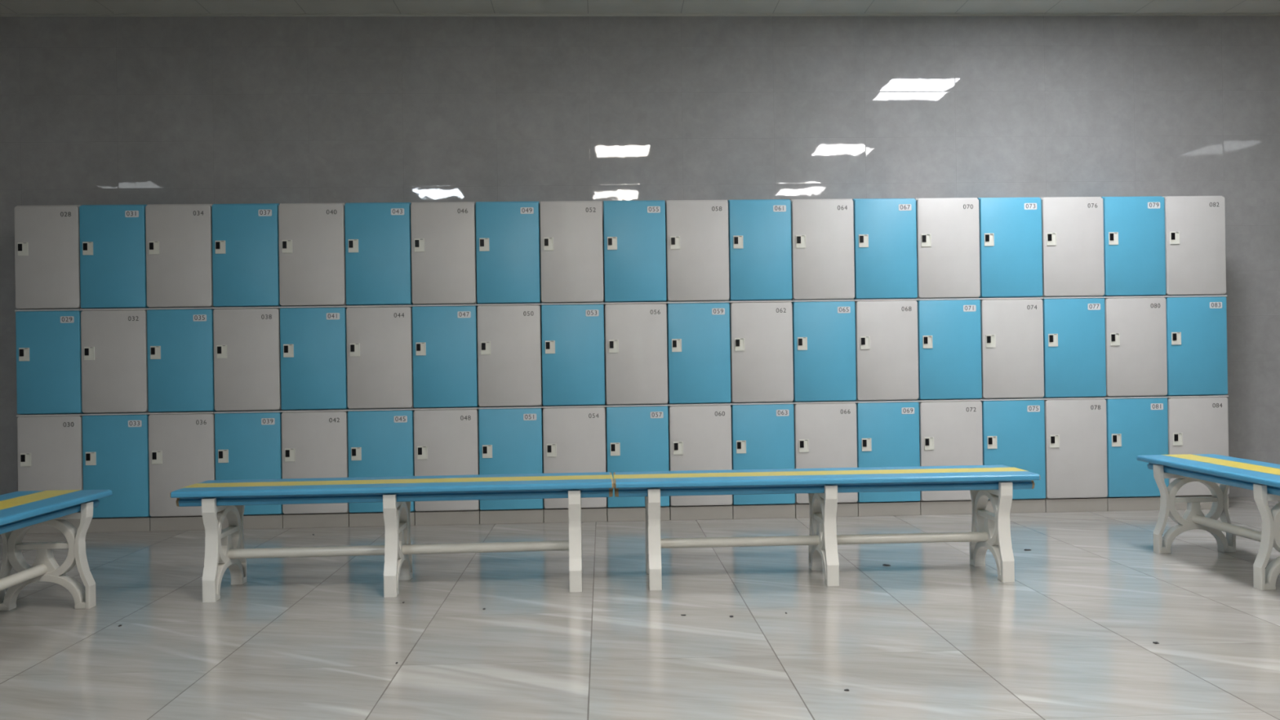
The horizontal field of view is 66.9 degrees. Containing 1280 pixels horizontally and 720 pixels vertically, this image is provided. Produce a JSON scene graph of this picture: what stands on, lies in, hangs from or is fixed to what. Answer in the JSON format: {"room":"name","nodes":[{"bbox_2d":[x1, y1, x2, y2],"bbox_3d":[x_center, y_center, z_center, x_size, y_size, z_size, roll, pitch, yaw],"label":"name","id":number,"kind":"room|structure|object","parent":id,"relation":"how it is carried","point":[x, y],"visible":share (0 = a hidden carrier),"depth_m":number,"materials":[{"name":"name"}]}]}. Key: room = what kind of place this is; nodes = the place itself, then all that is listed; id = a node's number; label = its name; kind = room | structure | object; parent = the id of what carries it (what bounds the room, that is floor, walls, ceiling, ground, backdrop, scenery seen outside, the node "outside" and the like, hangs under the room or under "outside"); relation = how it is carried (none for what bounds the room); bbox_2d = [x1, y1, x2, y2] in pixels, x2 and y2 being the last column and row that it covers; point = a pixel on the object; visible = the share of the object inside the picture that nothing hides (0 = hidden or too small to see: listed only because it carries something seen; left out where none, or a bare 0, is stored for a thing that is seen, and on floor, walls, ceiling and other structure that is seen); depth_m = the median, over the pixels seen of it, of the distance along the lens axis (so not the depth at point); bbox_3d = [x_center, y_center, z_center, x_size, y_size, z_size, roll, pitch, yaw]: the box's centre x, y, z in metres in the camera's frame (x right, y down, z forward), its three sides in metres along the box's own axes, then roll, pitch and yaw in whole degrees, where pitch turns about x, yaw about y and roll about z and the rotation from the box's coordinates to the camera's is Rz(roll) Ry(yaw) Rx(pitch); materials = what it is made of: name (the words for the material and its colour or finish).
{"room":"changing room","nodes":[
{"label":"changing room","id":0,"kind":"room"},
{"bbox_2d":[0,15,1279,509],"bbox_3d":[0.396,-0.644,6.345,15.500,3.208,0.100,-1,0,-2],"label":"wall","id":1,"kind":"structure","parent":0,"point":[95,110],"depth_m":6.29,"materials":[{"name":"grey paint"}]},
{"bbox_2d":[0,13,1279,16],"bbox_3d":[0.375,-2.242,6.286,15.300,0.012,0.022,-1,0,-2],"label":"trim","id":2,"kind":"structure","parent":1,"relation":"attached to","point":[369,14],"depth_m":6.29,"materials":[{"name":"silver metal"}]},
{"bbox_2d":[0,496,1279,719],"bbox_3d":[0.605,1.001,1.553,15.500,0.100,9.688,-1,0,-2],"label":"floor","id":3,"kind":"structure","parent":0,"point":[931,633],"depth_m":3.45,"materials":[{"name":"tile"}]},
{"bbox_2d":[16,413,84,533],"bbox_3d":[-3.459,0.667,5.886,0.371,0.695,0.480,-1,0,-2],"label":"locker","id":4,"kind":"object","parent":3,"relation":"on","point":[50,446],"visible":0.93,"depth_m":5.66,"materials":[{"name":"white plastic"}]},
{"bbox_2d":[14,309,84,414],"bbox_3d":[-3.468,0.011,5.887,0.371,0.613,0.480,-1,0,-2],"label":"locker","id":5,"kind":"object","parent":4,"relation":"on","point":[49,348],"visible":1,"depth_m":5.66,"materials":[{"name":"blue plastic"}]},
{"bbox_2d":[13,204,83,309],"bbox_3d":[-3.477,-0.603,5.887,0.365,0.612,0.480,-1,0,-2],"label":"locker","id":6,"kind":"object","parent":5,"relation":"on","point":[47,237],"visible":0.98,"depth_m":5.66,"materials":[{"name":"white plastic"}]},
{"bbox_2d":[0,489,111,610],"bbox_3d":[-2.362,0.768,3.133,0.400,0.455,1.805,-1,0,-2],"label":"bench","id":7,"kind":"object","parent":3,"relation":"on","point":[20,511],"visible":1,"depth_m":3.87,"materials":[{"name":"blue plastic"}]},
{"bbox_2d":[81,412,152,532],"bbox_3d":[-3.083,0.662,5.900,0.379,0.695,0.480,-1,0,-2],"label":"locker","id":8,"kind":"object","parent":3,"relation":"on","point":[115,446],"visible":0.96,"depth_m":5.67,"materials":[{"name":"blue plastic"}]},
{"bbox_2d":[80,308,149,413],"bbox_3d":[-3.093,0.006,5.901,0.379,0.613,0.480,-1,0,-2],"label":"locker","id":9,"kind":"object","parent":8,"relation":"on","point":[114,345],"visible":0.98,"depth_m":5.67,"materials":[{"name":"white plastic"}]},
{"bbox_2d":[79,204,149,309],"bbox_3d":[-3.102,-0.608,5.902,0.373,0.612,0.480,-1,0,-2],"label":"locker","id":10,"kind":"object","parent":9,"relation":"on","point":[113,237],"visible":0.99,"depth_m":5.67,"materials":[{"name":"blue plastic"}]},
{"bbox_2d":[147,411,216,531],"bbox_3d":[-2.702,0.656,5.915,0.382,0.695,0.480,-1,0,-2],"label":"locker","id":11,"kind":"object","parent":3,"relation":"on","point":[182,448],"visible":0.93,"depth_m":5.69,"materials":[{"name":"white plastic"}]},
{"bbox_2d":[146,307,216,412],"bbox_3d":[-2.712,0.001,5.916,0.382,0.613,0.480,-1,0,-2],"label":"locker","id":12,"kind":"object","parent":11,"relation":"on","point":[180,340],"visible":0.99,"depth_m":5.69,"materials":[{"name":"blue plastic"}]},
{"bbox_2d":[145,204,214,308],"bbox_3d":[-2.720,-0.614,5.917,0.376,0.612,0.480,-1,0,-2],"label":"locker","id":13,"kind":"object","parent":12,"relation":"on","point":[180,273],"visible":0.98,"depth_m":5.69,"materials":[{"name":"white plastic"}]},
{"bbox_2d":[213,410,284,529],"bbox_3d":[-2.317,0.651,5.930,0.386,0.695,0.480,-1,0,-2],"label":"locker","id":14,"kind":"object","parent":3,"relation":"on","point":[248,443],"visible":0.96,"depth_m":5.70,"materials":[{"name":"blue plastic"}]},
{"bbox_2d":[212,306,282,411],"bbox_3d":[-2.327,-0.005,5.931,0.386,0.613,0.480,-1,0,-2],"label":"locker","id":15,"kind":"object","parent":14,"relation":"on","point":[247,352],"visible":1,"depth_m":5.70,"materials":[{"name":"white plastic"}]},
{"bbox_2d":[211,203,281,307],"bbox_3d":[-2.336,-0.619,5.932,0.380,0.612,0.480,-1,0,-2],"label":"locker","id":16,"kind":"object","parent":15,"relation":"on","point":[246,236],"visible":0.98,"depth_m":5.70,"materials":[{"name":"blue plastic"}]},
{"bbox_2d":[280,408,351,528],"bbox_3d":[-1.931,0.645,5.945,0.386,0.695,0.480,-1,0,-2],"label":"locker","id":17,"kind":"object","parent":3,"relation":"on","point":[314,442],"visible":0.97,"depth_m":5.72,"materials":[{"name":"white plastic"}]},
{"bbox_2d":[279,306,348,410],"bbox_3d":[-1.940,-0.011,5.946,0.386,0.613,0.480,-1,0,-2],"label":"locker","id":18,"kind":"object","parent":17,"relation":"on","point":[313,339],"visible":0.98,"depth_m":5.72,"materials":[{"name":"blue plastic"}]},
{"bbox_2d":[278,203,346,306],"bbox_3d":[-1.949,-0.625,5.947,0.380,0.612,0.480,-1,0,-2],"label":"locker","id":19,"kind":"object","parent":18,"relation":"on","point":[312,236],"visible":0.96,"depth_m":5.72,"materials":[{"name":"white plastic"}]},
{"bbox_2d":[346,408,416,527],"bbox_3d":[-1.544,0.640,5.960,0.386,0.695,0.480,-1,0,-2],"label":"locker","id":20,"kind":"object","parent":3,"relation":"on","point":[380,442],"visible":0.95,"depth_m":5.73,"materials":[{"name":"blue plastic"}]},
{"bbox_2d":[345,305,414,408],"bbox_3d":[-1.554,-0.016,5.961,0.386,0.613,0.480,-1,0,-2],"label":"locker","id":21,"kind":"object","parent":20,"relation":"on","point":[380,351],"visible":0.98,"depth_m":5.73,"materials":[{"name":"white plastic"}]},
{"bbox_2d":[344,202,413,306],"bbox_3d":[-1.562,-0.630,5.962,0.380,0.612,0.480,-1,0,-2],"label":"locker","id":22,"kind":"object","parent":21,"relation":"on","point":[378,236],"visible":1,"depth_m":5.73,"materials":[{"name":"blue plastic"}]},
{"bbox_2d":[169,471,613,602],"bbox_3d":[-1.018,0.750,4.176,1.805,0.455,0.400,-1,0,-3],"label":"bench","id":23,"kind":"object","parent":3,"relation":"on","point":[224,548],"visible":1,"depth_m":4.05,"materials":[{"name":"blue plastic"}]},
{"bbox_2d":[413,406,480,525],"bbox_3d":[-1.159,0.634,5.975,0.382,0.695,0.480,-1,0,-2],"label":"locker","id":24,"kind":"object","parent":3,"relation":"on","point":[446,439],"visible":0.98,"depth_m":5.75,"materials":[{"name":"white plastic"}]},
{"bbox_2d":[411,304,479,408],"bbox_3d":[-1.169,-0.022,5.976,0.382,0.613,0.480,-1,0,-2],"label":"locker","id":25,"kind":"object","parent":24,"relation":"on","point":[445,336],"visible":0.98,"depth_m":5.75,"materials":[{"name":"blue plastic"}]},
{"bbox_2d":[410,201,477,305],"bbox_3d":[-1.178,-0.636,5.976,0.376,0.612,0.480,-1,0,-2],"label":"locker","id":26,"kind":"object","parent":25,"relation":"on","point":[444,262],"visible":0.96,"depth_m":5.75,"materials":[{"name":"white plastic"}]},
{"bbox_2d":[477,405,544,524],"bbox_3d":[-0.778,0.628,5.989,0.380,0.695,0.480,-1,0,-2],"label":"locker","id":27,"kind":"object","parent":3,"relation":"on","point":[511,437],"visible":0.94,"depth_m":5.76,"materials":[{"name":"blue plastic"}]},
{"bbox_2d":[476,303,542,407],"bbox_3d":[-0.787,-0.027,5.990,0.380,0.613,0.480,-1,0,-2],"label":"locker","id":28,"kind":"object","parent":27,"relation":"on","point":[509,335],"visible":1,"depth_m":5.76,"materials":[{"name":"white plastic"}]},
{"bbox_2d":[475,201,541,304],"bbox_3d":[-0.796,-0.641,5.991,0.374,0.612,0.480,-1,0,-2],"label":"locker","id":29,"kind":"object","parent":28,"relation":"on","point":[508,233],"visible":0.98,"depth_m":5.76,"materials":[{"name":"blue plastic"}]},
{"bbox_2d":[542,404,607,523],"bbox_3d":[-0.398,0.623,6.004,0.378,0.695,0.480,-1,0,-2],"label":"locker","id":30,"kind":"object","parent":3,"relation":"on","point":[574,437],"visible":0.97,"depth_m":5.78,"materials":[{"name":"white plastic"}]},
{"bbox_2d":[540,302,604,405],"bbox_3d":[-0.407,-0.033,6.005,0.378,0.613,0.480,-1,0,-2],"label":"locker","id":31,"kind":"object","parent":30,"relation":"on","point":[573,362],"visible":1,"depth_m":5.78,"materials":[{"name":"blue plastic"}]},
{"bbox_2d":[539,200,603,303],"bbox_3d":[-0.416,-0.647,6.006,0.372,0.612,0.480,-1,0,-2],"label":"locker","id":32,"kind":"object","parent":31,"relation":"on","point":[571,249],"visible":0.99,"depth_m":5.78,"materials":[{"name":"white plastic"}]},
{"bbox_2d":[605,403,670,521],"bbox_3d":[-0.020,0.618,6.019,0.376,0.695,0.480,-1,0,-2],"label":"locker","id":33,"kind":"object","parent":3,"relation":"on","point":[637,435],"visible":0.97,"depth_m":5.79,"materials":[{"name":"blue plastic"}]},
{"bbox_2d":[604,302,667,404],"bbox_3d":[-0.030,-0.038,6.020,0.376,0.613,0.480,-1,0,-2],"label":"locker","id":34,"kind":"object","parent":33,"relation":"on","point":[636,332],"visible":1,"depth_m":5.79,"materials":[{"name":"white plastic"}]},
{"bbox_2d":[603,200,666,302],"bbox_3d":[-0.039,-0.652,6.020,0.370,0.612,0.480,-1,0,-2],"label":"locker","id":35,"kind":"object","parent":34,"relation":"on","point":[634,231],"visible":0.99,"depth_m":5.79,"materials":[{"name":"blue plastic"}]},
{"bbox_2d":[667,403,733,519],"bbox_3d":[0.357,0.612,6.034,0.378,0.695,0.480,-1,0,-2],"label":"locker","id":36,"kind":"object","parent":3,"relation":"on","point":[700,434],"visible":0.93,"depth_m":5.80,"materials":[{"name":"white plastic"}]},
{"bbox_2d":[666,301,730,404],"bbox_3d":[0.348,-0.044,6.034,0.378,0.613,0.480,-1,0,-2],"label":"locker","id":37,"kind":"object","parent":36,"relation":"on","point":[699,347],"visible":0.99,"depth_m":5.80,"materials":[{"name":"blue plastic"}]},
{"bbox_2d":[665,200,729,302],"bbox_3d":[0.339,-0.658,6.035,0.372,0.612,0.480,-1,0,-2],"label":"locker","id":38,"kind":"object","parent":37,"relation":"on","point":[697,235],"visible":1,"depth_m":5.80,"materials":[{"name":"white plastic"}]},
{"bbox_2d":[730,402,795,519],"bbox_3d":[0.736,0.607,6.048,0.378,0.695,0.480,-1,0,-2],"label":"locker","id":39,"kind":"object","parent":3,"relation":"on","point":[762,433],"visible":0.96,"depth_m":5.82,"materials":[{"name":"blue plastic"}]},
{"bbox_2d":[728,300,793,403],"bbox_3d":[0.727,-0.049,6.049,0.378,0.613,0.480,-1,0,-2],"label":"locker","id":40,"kind":"object","parent":39,"relation":"on","point":[761,331],"visible":0.99,"depth_m":5.82,"materials":[{"name":"white plastic"}]},
{"bbox_2d":[727,199,791,301],"bbox_3d":[0.718,-0.663,6.050,0.372,0.612,0.480,-1,0,-2],"label":"locker","id":41,"kind":"object","parent":40,"relation":"on","point":[759,230],"visible":0.99,"depth_m":5.82,"materials":[{"name":"blue plastic"}]},
{"bbox_2d":[792,400,857,517],"bbox_3d":[1.116,0.601,6.063,0.380,0.695,0.480,-1,0,-2],"label":"locker","id":42,"kind":"object","parent":3,"relation":"on","point":[825,433],"visible":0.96,"depth_m":5.83,"materials":[{"name":"white plastic"}]},
{"bbox_2d":[791,299,856,402],"bbox_3d":[1.106,-0.055,6.064,0.380,0.613,0.480,-1,0,-2],"label":"locker","id":43,"kind":"object","parent":42,"relation":"on","point":[824,331],"visible":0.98,"depth_m":5.83,"materials":[{"name":"blue plastic"}]},
{"bbox_2d":[790,198,854,300],"bbox_3d":[1.097,-0.669,6.064,0.374,0.612,0.480,-1,0,-2],"label":"locker","id":44,"kind":"object","parent":43,"relation":"on","point":[822,230],"visible":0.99,"depth_m":5.83,"materials":[{"name":"white plastic"}]},
{"bbox_2d":[613,464,1039,590],"bbox_3d":[0.790,0.724,4.256,1.805,0.455,0.400,-1,0,-2],"label":"bench","id":45,"kind":"object","parent":3,"relation":"on","point":[990,531],"visible":1,"depth_m":4.13,"materials":[{"name":"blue plastic"}]},
{"bbox_2d":[853,400,919,516],"bbox_3d":[1.497,0.596,6.078,0.381,0.695,0.480,-1,0,-2],"label":"locker","id":46,"kind":"object","parent":3,"relation":"on","point":[888,431],"visible":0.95,"depth_m":5.85,"materials":[{"name":"blue plastic"}]},
{"bbox_2d":[854,298,919,400],"bbox_3d":[1.487,-0.060,6.078,0.381,0.613,0.480,-1,0,-2],"label":"locker","id":47,"kind":"object","parent":46,"relation":"on","point":[886,341],"visible":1,"depth_m":5.85,"materials":[{"name":"white plastic"}]},
{"bbox_2d":[852,198,917,299],"bbox_3d":[1.478,-0.674,6.079,0.375,0.612,0.480,-1,0,-2],"label":"locker","id":48,"kind":"object","parent":47,"relation":"on","point":[885,231],"visible":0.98,"depth_m":5.85,"materials":[{"name":"blue plastic"}]},
{"bbox_2d":[917,399,982,515],"bbox_3d":[1.881,0.590,6.092,0.386,0.695,0.480,-1,0,-2],"label":"locker","id":49,"kind":"object","parent":3,"relation":"on","point":[950,430],"visible":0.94,"depth_m":5.86,"materials":[{"name":"white plastic"}]},
{"bbox_2d":[915,297,982,399],"bbox_3d":[1.872,-0.066,6.093,0.386,0.613,0.480,-1,0,-2],"label":"locker","id":50,"kind":"object","parent":49,"relation":"on","point":[949,331],"visible":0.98,"depth_m":5.86,"materials":[{"name":"blue plastic"}]},
{"bbox_2d":[915,197,980,298],"bbox_3d":[1.863,-0.680,6.094,0.380,0.612,0.480,-1,0,-2],"label":"locker","id":51,"kind":"object","parent":50,"relation":"on","point":[948,229],"visible":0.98,"depth_m":5.86,"materials":[{"name":"white plastic"}]},
{"bbox_2d":[980,398,1045,513],"bbox_3d":[2.267,0.585,6.107,0.384,0.695,0.480,-1,0,-2],"label":"locker","id":52,"kind":"object","parent":3,"relation":"on","point":[1013,429],"visible":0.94,"depth_m":5.88,"materials":[{"name":"blue plastic"}]},
{"bbox_2d":[979,297,1044,399],"bbox_3d":[2.257,-0.071,6.108,0.384,0.613,0.480,-1,0,-2],"label":"locker","id":53,"kind":"object","parent":52,"relation":"on","point":[1012,362],"visible":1,"depth_m":5.88,"materials":[{"name":"white plastic"}]},
{"bbox_2d":[977,197,1042,297],"bbox_3d":[2.248,-0.685,6.109,0.378,0.612,0.480,-1,0,-2],"label":"locker","id":54,"kind":"object","parent":53,"relation":"on","point":[1011,252],"visible":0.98,"depth_m":5.88,"materials":[{"name":"blue plastic"}]},
{"bbox_2d":[1042,396,1107,512],"bbox_3d":[2.651,0.579,6.122,0.383,0.695,0.480,-1,0,-2],"label":"locker","id":55,"kind":"object","parent":3,"relation":"on","point":[1076,428],"visible":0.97,"depth_m":5.89,"materials":[{"name":"white plastic"}]},
{"bbox_2d":[1040,296,1106,398],"bbox_3d":[2.641,-0.077,6.123,0.383,0.613,0.480,-1,0,-2],"label":"locker","id":56,"kind":"object","parent":55,"relation":"on","point":[1074,327],"visible":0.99,"depth_m":5.89,"materials":[{"name":"blue plastic"}]},
{"bbox_2d":[1039,196,1104,297],"bbox_3d":[2.632,-0.691,6.124,0.377,0.612,0.480,-1,0,-2],"label":"locker","id":57,"kind":"object","parent":56,"relation":"on","point":[1073,227],"visible":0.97,"depth_m":5.89,"materials":[{"name":"white plastic"}]},
{"bbox_2d":[1099,395,1168,511],"bbox_3d":[3.034,0.574,6.137,0.381,0.695,0.480,-1,0,-2],"label":"locker","id":58,"kind":"object","parent":3,"relation":"on","point":[1136,426],"visible":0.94,"depth_m":5.91,"materials":[{"name":"blue plastic"}]},
{"bbox_2d":[1103,295,1167,396],"bbox_3d":[3.024,-0.082,6.138,0.381,0.613,0.480,-1,0,-2],"label":"locker","id":59,"kind":"object","parent":58,"relation":"on","point":[1136,362],"visible":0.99,"depth_m":5.91,"materials":[{"name":"white plastic"}]},
{"bbox_2d":[1101,195,1165,296],"bbox_3d":[3.015,-0.697,6.139,0.375,0.612,0.480,-1,0,-2],"label":"locker","id":60,"kind":"object","parent":59,"relation":"on","point":[1135,255],"visible":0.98,"depth_m":5.91,"materials":[{"name":"blue plastic"}]},
{"bbox_2d":[1164,395,1229,509],"bbox_3d":[3.413,0.568,6.152,0.377,0.695,0.480,-1,0,-2],"label":"locker","id":61,"kind":"object","parent":3,"relation":"on","point":[1199,424],"visible":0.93,"depth_m":5.92,"materials":[{"name":"white plastic"}]},
{"bbox_2d":[1164,295,1227,395],"bbox_3d":[3.404,-0.088,6.152,0.377,0.613,0.480,-1,0,-2],"label":"locker","id":62,"kind":"object","parent":61,"relation":"on","point":[1197,325],"visible":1,"depth_m":5.92,"materials":[{"name":"blue plastic"}]},
{"bbox_2d":[1163,195,1226,295],"bbox_3d":[3.395,-0.702,6.153,0.371,0.612,0.480,-1,0,-2],"label":"locker","id":63,"kind":"object","parent":62,"relation":"on","point":[1195,225],"visible":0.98,"depth_m":5.92,"materials":[{"name":"white plastic"}]},
{"bbox_2d":[1136,453,1279,590],"bbox_3d":[2.684,0.696,3.914,0.400,0.455,1.805,-1,0,-1],"label":"bench","id":64,"kind":"object","parent":3,"relation":"on","point":[1263,478],"visible":1,"depth_m":4.46,"materials":[{"name":"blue plastic"}]},
{"bbox_2d":[0,0,1279,13],"bbox_3d":[0.557,-2.307,1.557,15.500,0.100,9.688,-1,0,-2],"label":"ceiling","id":65,"kind":"structure","parent":0,"point":[6,6],"depth_m":6.14,"materials":[{"name":"paint"}]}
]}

